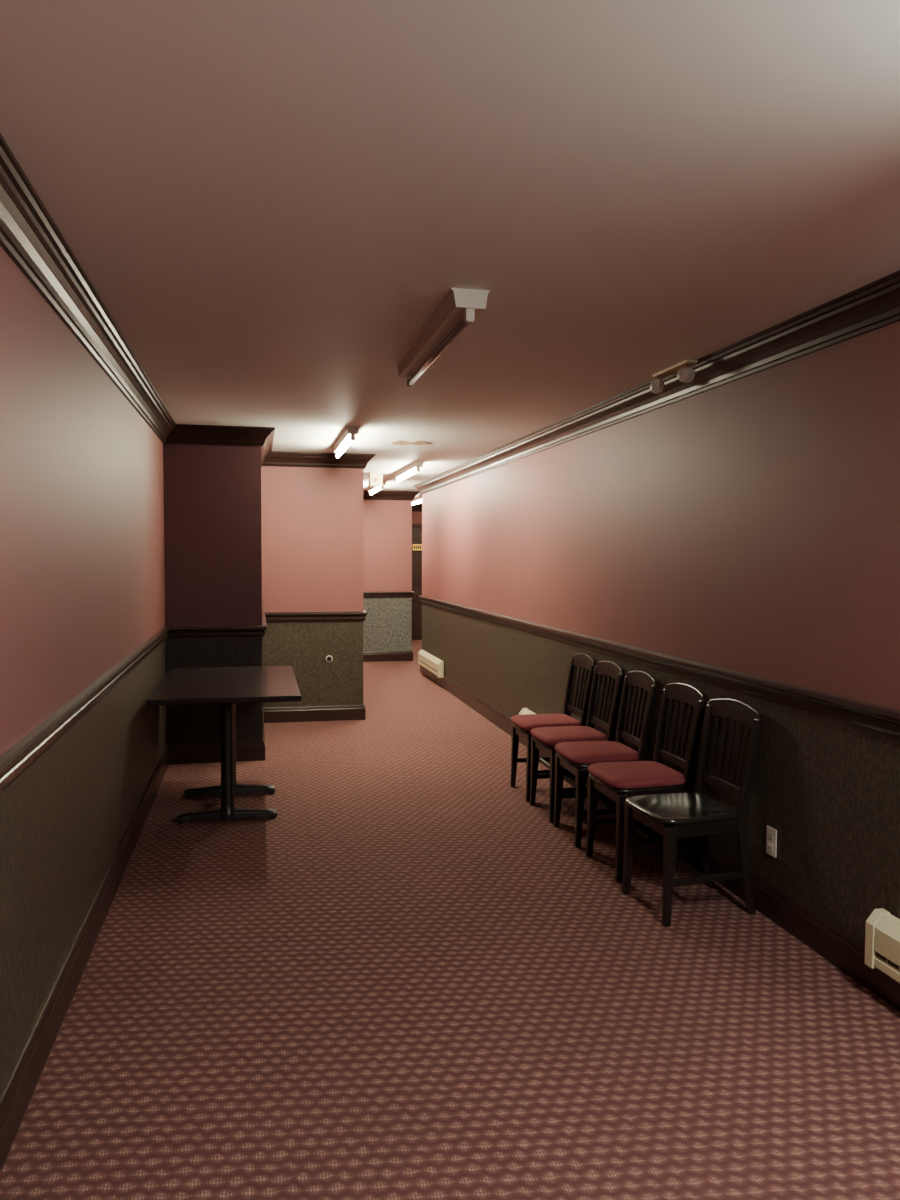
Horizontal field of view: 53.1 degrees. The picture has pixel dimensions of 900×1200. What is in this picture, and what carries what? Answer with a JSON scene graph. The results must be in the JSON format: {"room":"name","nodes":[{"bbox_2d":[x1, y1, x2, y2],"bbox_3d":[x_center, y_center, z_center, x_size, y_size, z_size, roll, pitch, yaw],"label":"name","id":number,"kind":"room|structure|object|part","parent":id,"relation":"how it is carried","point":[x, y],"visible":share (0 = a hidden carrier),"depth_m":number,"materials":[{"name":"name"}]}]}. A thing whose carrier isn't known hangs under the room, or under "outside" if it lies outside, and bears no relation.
{"room":"hallway","nodes":[
{"label":"hallway","id":0,"kind":"room"},
{"bbox_2d":[0,246,165,1098],"bbox_3d":[-1.235,0.179,2.400,0.120,2.450,8.390,0,3,-12],"label":"wall","id":1,"kind":"structure","parent":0,"point":[82,572],"depth_m":3.07,"materials":[{"name":"paint"}]},
{"bbox_2d":[163,443,262,744],"bbox_3d":[-1.946,-0.065,7.310,0.807,2.450,1.520,0,3,-12],"label":"wall","id":2,"kind":"structure","parent":0,"point":[213,537],"depth_m":6.57,"materials":[{"name":"paint"}]},
{"bbox_2d":[261,466,362,706],"bbox_3d":[-2.133,-0.215,10.376,1.737,2.450,4.560,0,3,-12],"label":"wall","id":3,"kind":"structure","parent":0,"point":[312,517],"depth_m":8.23,"materials":[{"name":"paint"}]},
{"bbox_2d":[326,655,332,661],"bbox_3d":[-1.112,0.542,8.292,0.064,0.064,0.013,0,3,-12],"label":"wall jack","id":4,"kind":"object","parent":3,"relation":"attached to","point":[329,658],"visible":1,"depth_m":8.29,"materials":[{"name":"beige plastic"}]},
{"bbox_2d":[368,473,381,486],"bbox_3d":[-0.838,-1.347,10.094,0.140,0.150,0.147,0,3,-12],"label":"junction box","id":5,"kind":"object","parent":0,"point":[374,479],"depth_m":10.03,"materials":[{"name":"white plastic"}]},
{"bbox_2d":[363,500,411,651],"bbox_3d":[-2.349,-0.409,14.309,2.977,2.450,3.230,0,3,-12],"label":"wall","id":6,"kind":"structure","parent":0,"point":[387,524],"depth_m":12.97,"materials":[{"name":"paint"}]},
{"bbox_2d":[0,651,412,1172],"bbox_3d":[-1.258,1.094,7.308,1.645,0.142,17.922,0,3,-1],"label":"baseboard","id":7,"kind":"structure","parent":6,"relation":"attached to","point":[16,1097],"depth_m":3.70,"materials":[{"name":"brown wood"}]},
{"bbox_2d":[0,591,414,792],"bbox_3d":[-1.243,0.198,7.266,1.666,0.085,17.925,0,3,-1],"label":"trim","id":8,"kind":"structure","parent":6,"relation":"attached to","point":[13,762],"depth_m":3.92,"materials":[{"name":"brown wood"}]},
{"bbox_2d":[0,133,418,500],"bbox_3d":[-1.202,-1.220,7.204,1.734,0.125,17.937,0,3,-1],"label":"trim","id":9,"kind":"structure","parent":6,"relation":"attached to","point":[29,235],"depth_m":3.33,"materials":[{"name":"brown wood"}]},
{"bbox_2d":[412,512,421,523],"bbox_3d":[-1.682,-0.496,16.154,5.062,2.450,0.100,0,3,-12],"label":"wall","id":10,"kind":"structure","parent":0,"point":[416,516],"depth_m":16.29,"materials":[{"name":"paint"}]},
{"bbox_2d":[412,504,421,511],"bbox_3d":[-0.240,-1.661,16.306,1.965,0.125,0.100,0,3,-12],"label":"trim","id":11,"kind":"structure","parent":10,"relation":"attached to","point":[417,507],"depth_m":16.23,"materials":[{"name":"brown wood"}]},
{"bbox_2d":[412,528,421,639],"bbox_3d":[-0.466,-0.291,16.361,0.840,2.030,0.030,0,3,-12],"label":"door leaf","id":12,"kind":"structure","parent":10,"relation":"in","point":[415,531],"depth_m":16.32,"materials":[{"name":"brown wood"}]},
{"bbox_2d":[412,536,421,631],"bbox_3d":[-0.461,-0.290,16.341,0.600,1.730,0.012,0,3,-12],"label":"door","id":13,"kind":"structure","parent":12,"relation":"attached to","point":[416,555],"depth_m":16.31,"materials":[{"name":"brown wood"}]},
{"bbox_2d":[412,543,421,550],"bbox_3d":[-0.591,-0.952,16.257,0.200,0.140,0.056,0,3,-12],"label":"wall sign","id":14,"kind":"object","parent":13,"relation":"attached to","point":[415,546],"visible":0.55,"depth_m":16.23,"materials":[{"name":"plastic"}]},
{"bbox_3d":[-0.459,-0.764,16.317,0.600,0.780,0.012,0,3,-12],"label":"panel","id":15,"kind":"part","parent":13,"relation":"part of","materials":[{"name":"brown wood"}]},
{"bbox_3d":[-0.463,0.175,16.363,0.600,0.800,0.012,0,3,-12],"label":"panel","id":16,"kind":"part","parent":13,"relation":"part of","materials":[{"name":"brown wood"}]},
{"bbox_2d":[412,524,421,527],"bbox_3d":[-0.458,-1.339,16.295,0.840,0.070,0.060,0,3,-12],"label":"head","id":17,"kind":"object","parent":10,"relation":"attached to","point":[413,525],"visible":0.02,"depth_m":16.23},
{"bbox_2d":[422,494,423,649],"bbox_3d":[0.654,-0.281,11.958,2.070,2.450,0.100,0,3,-12],"label":"wall","id":18,"kind":"structure","parent":0,"point":[422,494],"depth_m":11.74,"materials":[{"name":"paint"}]},
{"bbox_2d":[0,0,899,503],"bbox_3d":[0.164,-1.336,7.395,5.142,0.100,17.900,0,3,-12],"label":"ceiling","id":19,"kind":"structure","parent":0,"point":[268,202],"depth_m":2.23,"materials":[{"name":"paint"}]},
{"bbox_2d":[332,426,359,458],"bbox_3d":[-0.826,-1.224,7.059,0.096,0.100,1.250,0,3,-12],"label":"strip light","id":20,"kind":"object","parent":19,"relation":"attached to","point":[349,433],"visible":1,"depth_m":6.79,"materials":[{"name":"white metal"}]},
{"bbox_2d":[367,481,385,494],"bbox_3d":[-0.961,-1.452,11.704,0.096,0.100,1.200,0,3,-12],"label":"strip light","id":21,"kind":"object","parent":19,"relation":"attached to","point":[371,490],"visible":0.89,"depth_m":11.68,"materials":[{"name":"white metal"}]},
{"bbox_2d":[393,461,422,482],"bbox_3d":[-0.451,-1.341,9.490,0.096,0.100,1.350,0,3,-12],"label":"strip light","id":22,"kind":"object","parent":19,"relation":"attached to","point":[414,467],"visible":1,"depth_m":9.29,"materials":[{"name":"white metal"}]},
{"bbox_2d":[392,441,429,444],"bbox_3d":[-0.322,-1.285,7.377,0.330,0.004,0.312,0,3,-12],"label":"air vent","id":23,"kind":"object","parent":19,"relation":"attached to","point":[393,442],"depth_m":7.38,"materials":[{"name":"beige metal"}]},
{"bbox_2d":[412,495,421,504],"bbox_3d":[-0.531,-1.579,14.352,0.096,0.100,1.200,0,3,-12],"label":"strip light","id":24,"kind":"object","parent":19,"relation":"attached to","point":[418,499],"visible":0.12,"depth_m":14.15,"materials":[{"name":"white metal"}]},
{"bbox_2d":[396,288,489,386],"bbox_3d":[-0.061,-1.053,3.735,0.140,0.110,1.260,0,3,-12],"label":"strip light","id":25,"kind":"object","parent":19,"relation":"attached to","point":[460,307],"visible":1,"depth_m":3.45,"materials":[{"name":"white metal"}]},
{"bbox_2d":[650,359,697,393],"bbox_3d":[1.080,-1.082,4.385,0.085,0.104,0.381,0,3,-12],"label":"emergency light","id":26,"kind":"object","parent":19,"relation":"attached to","point":[686,374],"visible":1,"depth_m":4.31,"materials":[{"name":"beige plastic"}]},
{"bbox_2d":[0,640,899,1199],"bbox_3d":[0.153,1.211,7.520,5.142,0.100,17.900,0,3,-12],"label":"floor","id":27,"kind":"structure","parent":0,"point":[405,980],"depth_m":2.98,"materials":[{"name":"carpet"}]},
{"bbox_2d":[146,666,300,823],"bbox_3d":[-1.373,0.873,5.601,0.820,0.750,1.390,0,3,-12],"label":"pedestal table","id":28,"kind":"object","parent":27,"relation":"on","point":[226,687],"visible":1,"depth_m":5.17,"materials":[{"name":"laminate"}]},
{"bbox_2d":[510,653,595,801],"bbox_3d":[0.654,0.798,5.815,0.483,0.896,0.406,0,3,-12],"label":"dining chair","id":29,"kind":"object","parent":27,"relation":"on","point":[521,725],"visible":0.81,"depth_m":5.80,"materials":[{"name":"black paint"}]},
{"bbox_3d":[0.428,1.030,5.962,0.050,0.415,0.044,0,3,-12],"label":"leg","id":30,"kind":"part","parent":29,"relation":"part of","materials":[{"name":"black paint"}]},
{"bbox_3d":[0.617,0.820,5.809,0.396,0.020,0.385,0,3,-12],"label":"seat frame","id":31,"kind":"part","parent":29,"relation":"part of","materials":[{"name":"black paint"}]},
{"bbox_3d":[0.500,1.048,5.614,0.050,0.415,0.044,0,3,-12],"label":"leg","id":32,"kind":"part","parent":29,"relation":"part of","materials":[{"name":"black paint"}]},
{"bbox_2d":[511,714,579,730],"bbox_3d":[0.617,0.783,5.807,0.408,0.055,0.397,0,3,-12],"label":"seat cushion","id":33,"kind":"object","parent":29,"relation":"on","point":[524,722],"depth_m":5.71,"materials":[{"name":"red fabric"}]},
{"bbox_3d":[0.821,0.725,5.846,0.030,0.040,0.314,0,3,-12],"label":"rail","id":34,"kind":"part","parent":29,"relation":"part of","materials":[{"name":"black paint"}]},
{"bbox_3d":[0.870,0.399,5.840,0.046,0.100,0.406,0,3,-12],"label":"crest rail","id":35,"kind":"part","parent":29,"relation":"part of","materials":[{"name":"black paint"}]},
{"bbox_2d":[529,661,624,821],"bbox_3d":[0.747,0.819,5.386,0.483,0.896,0.406,0,3,-13],"label":"dining chair","id":36,"kind":"object","parent":27,"relation":"on","point":[544,739],"visible":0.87,"depth_m":5.35,"materials":[{"name":"black paint"}]},
{"bbox_3d":[0.518,1.052,5.528,0.050,0.415,0.044,0,3,-13],"label":"leg","id":37,"kind":"part","parent":36,"relation":"part of","materials":[{"name":"black paint"}]},
{"bbox_3d":[0.710,0.841,5.378,0.396,0.020,0.385,0,3,-13],"label":"seat frame","id":38,"kind":"part","parent":36,"relation":"part of","materials":[{"name":"black paint"}]},
{"bbox_3d":[0.597,1.069,5.181,0.050,0.415,0.044,0,3,-13],"label":"leg","id":39,"kind":"part","parent":36,"relation":"part of","materials":[{"name":"black paint"}]},
{"bbox_2d":[530,726,606,745],"bbox_3d":[0.710,0.805,5.376,0.408,0.055,0.397,0,3,-13],"label":"seat cushion","id":40,"kind":"object","parent":36,"relation":"on","point":[544,736],"depth_m":5.28,"materials":[{"name":"red fabric"}]},
{"bbox_3d":[0.913,0.746,5.420,0.030,0.040,0.314,0,3,-13],"label":"rail","id":41,"kind":"part","parent":36,"relation":"part of","materials":[{"name":"black paint"}]},
{"bbox_3d":[0.962,0.420,5.414,0.046,0.100,0.406,0,3,-13],"label":"crest rail","id":42,"kind":"part","parent":36,"relation":"part of","materials":[{"name":"black paint"}]},
{"bbox_2d":[553,670,657,846],"bbox_3d":[0.839,0.842,4.935,0.483,0.896,0.406,0,3,-11],"label":"dining chair","id":43,"kind":"object","parent":27,"relation":"on","point":[576,757],"visible":0.84,"depth_m":4.87,"materials":[{"name":"black paint"}]},
{"bbox_3d":[0.615,1.074,5.085,0.050,0.415,0.044,0,3,-11],"label":"leg","id":44,"kind":"part","parent":43,"relation":"part of","materials":[{"name":"black paint"}]},
{"bbox_3d":[0.802,0.864,4.929,0.396,0.020,0.385,0,3,-11],"label":"seat frame","id":45,"kind":"part","parent":43,"relation":"part of","materials":[{"name":"black paint"}]},
{"bbox_3d":[0.683,1.091,4.736,0.050,0.415,0.044,0,3,-11],"label":"leg","id":46,"kind":"part","parent":43,"relation":"part of","materials":[{"name":"black paint"}]},
{"bbox_2d":[555,741,638,763],"bbox_3d":[0.802,0.827,4.927,0.408,0.055,0.397,0,3,-11],"label":"seat cushion","id":47,"kind":"object","parent":43,"relation":"on","point":[589,752],"depth_m":4.82,"materials":[{"name":"red fabric"}]},
{"bbox_3d":[1.006,0.769,4.964,0.030,0.040,0.314,0,3,-11],"label":"rail","id":48,"kind":"part","parent":43,"relation":"part of","materials":[{"name":"black paint"}]},
{"bbox_3d":[1.056,0.443,4.958,0.046,0.100,0.406,0,3,-11],"label":"crest rail","id":49,"kind":"part","parent":43,"relation":"part of","materials":[{"name":"black paint"}]},
{"bbox_2d":[586,683,706,881],"bbox_3d":[0.952,0.866,4.439,0.483,0.896,0.406,0,3,-13],"label":"dining chair","id":50,"kind":"object","parent":27,"relation":"on","point":[618,781],"visible":0.92,"depth_m":4.36,"materials":[{"name":"black paint"}]},
{"bbox_3d":[0.722,1.099,4.579,0.050,0.415,0.044,0,3,-13],"label":"leg","id":51,"kind":"part","parent":50,"relation":"part of","materials":[{"name":"black paint"}]},
{"bbox_3d":[0.804,1.117,4.233,0.050,0.415,0.044,0,3,-13],"label":"leg","id":52,"kind":"part","parent":50,"relation":"part of","materials":[{"name":"black paint"}]},
{"bbox_3d":[0.915,0.889,4.431,0.396,0.020,0.385,0,3,-13],"label":"seat frame","id":53,"kind":"part","parent":50,"relation":"part of","materials":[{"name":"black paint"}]},
{"bbox_2d":[588,761,684,788],"bbox_3d":[0.915,0.852,4.429,0.408,0.055,0.397,0,3,-13],"label":"seat cushion","id":54,"kind":"object","parent":50,"relation":"on","point":[631,774],"depth_m":4.32,"materials":[{"name":"red fabric"}]},
{"bbox_3d":[1.117,0.793,4.474,0.030,0.040,0.314,0,3,-13],"label":"rail","id":55,"kind":"part","parent":50,"relation":"part of","materials":[{"name":"black paint"}]},
{"bbox_3d":[1.167,0.467,4.470,0.046,0.100,0.406,0,3,-13],"label":"crest rail","id":56,"kind":"part","parent":50,"relation":"part of","materials":[{"name":"black paint"}]},
{"bbox_2d":[622,698,762,926],"bbox_3d":[1.045,0.891,3.938,0.483,0.896,0.406,-1,3,-16],"label":"dining chair","id":57,"kind":"object","parent":27,"relation":"on","point":[674,816],"visible":1,"depth_m":3.88,"materials":[{"name":"black paint"}]},
{"bbox_3d":[0.810,1.125,4.069,0.050,0.415,0.044,-1,3,-16],"label":"leg","id":58,"kind":"part","parent":57,"relation":"part of","materials":[{"name":"black paint"}]},
{"bbox_3d":[0.906,1.142,3.726,0.050,0.415,0.044,-1,3,-16],"label":"leg","id":59,"kind":"part","parent":57,"relation":"part of","materials":[{"name":"black paint"}]},
{"bbox_3d":[1.008,0.907,3.928,0.408,0.029,0.397,-1,3,-16],"label":"seat","id":60,"kind":"part","parent":57,"relation":"part of","materials":[{"name":"black wood"}]},
{"bbox_3d":[1.208,0.818,3.980,0.030,0.040,0.314,-1,3,-16],"label":"rail","id":61,"kind":"part","parent":57,"relation":"part of","materials":[{"name":"black paint"}]},
{"bbox_3d":[1.257,0.492,3.977,0.046,0.100,0.406,-1,3,-16],"label":"crest rail","id":62,"kind":"part","parent":57,"relation":"part of","materials":[{"name":"black paint"}]},
{"bbox_2d":[423,321,899,943],"bbox_3d":[1.094,0.046,5.309,0.120,2.450,13.100,0,3,-12],"label":"wall","id":63,"kind":"structure","parent":0,"point":[750,524],"depth_m":3.96,"materials":[{"name":"paint"}]},
{"bbox_2d":[418,650,443,677],"bbox_3d":[-0.243,0.767,10.997,0.066,0.191,1.300,0,3,-12],"label":"baseboard heater","id":64,"kind":"object","parent":63,"relation":"attached to","point":[428,661],"visible":1,"depth_m":10.80,"materials":[{"name":"beige metal"}]},
{"bbox_2d":[519,708,535,714],"bbox_3d":[0.686,0.981,6.702,0.066,0.191,1.000,0,3,-12],"label":"baseboard heater","id":65,"kind":"object","parent":63,"relation":"attached to","point":[524,710],"visible":0.14,"depth_m":7.11,"materials":[{"name":"beige metal"}]},
{"bbox_2d":[413,270,899,494],"bbox_3d":[1.982,-1.125,5.545,2.170,0.125,13.300,0,3,-12],"label":"trim","id":66,"kind":"structure","parent":63,"relation":"attached to","point":[875,305],"depth_m":4.00,"materials":[{"name":"brown wood"}]},
{"bbox_2d":[419,595,899,736],"bbox_3d":[2.013,0.294,5.591,2.108,0.085,13.238,0,3,-12],"label":"trim","id":67,"kind":"structure","parent":63,"relation":"attached to","point":[880,718],"depth_m":4.13,"materials":[{"name":"brown wood"}]},
{"bbox_2d":[420,665,899,1010],"bbox_3d":[2.021,1.190,5.627,2.088,0.142,13.218,0,3,-12],"label":"baseboard","id":68,"kind":"structure","parent":63,"relation":"attached to","point":[834,944],"depth_m":3.65,"materials":[{"name":"brown wood"}]},
{"bbox_2d":[766,825,776,857],"bbox_3d":[1.359,1.022,3.807,0.009,0.120,0.072,0,3,-12],"label":"electrical outlet","id":69,"kind":"object","parent":63,"relation":"attached to","point":[771,840],"visible":1,"depth_m":3.80,"materials":[{"name":"beige plastic"}]},
{"bbox_2d":[768,844,772,851],"bbox_3d":[1.356,1.049,3.808,0.002,0.028,0.034,0,3,-12],"label":"socket","id":70,"kind":"object","parent":69,"relation":"attached to","point":[770,846],"depth_m":3.81,"materials":[{"name":"beige plastic"}]},
{"bbox_2d":[865,908,899,982],"bbox_3d":[1.586,1.189,2.538,0.066,0.191,1.170,0,3,-12],"label":"baseboard heater","id":71,"kind":"object","parent":63,"relation":"attached to","point":[882,931],"visible":1,"depth_m":3.03,"materials":[{"name":"beige metal"}]}
]}

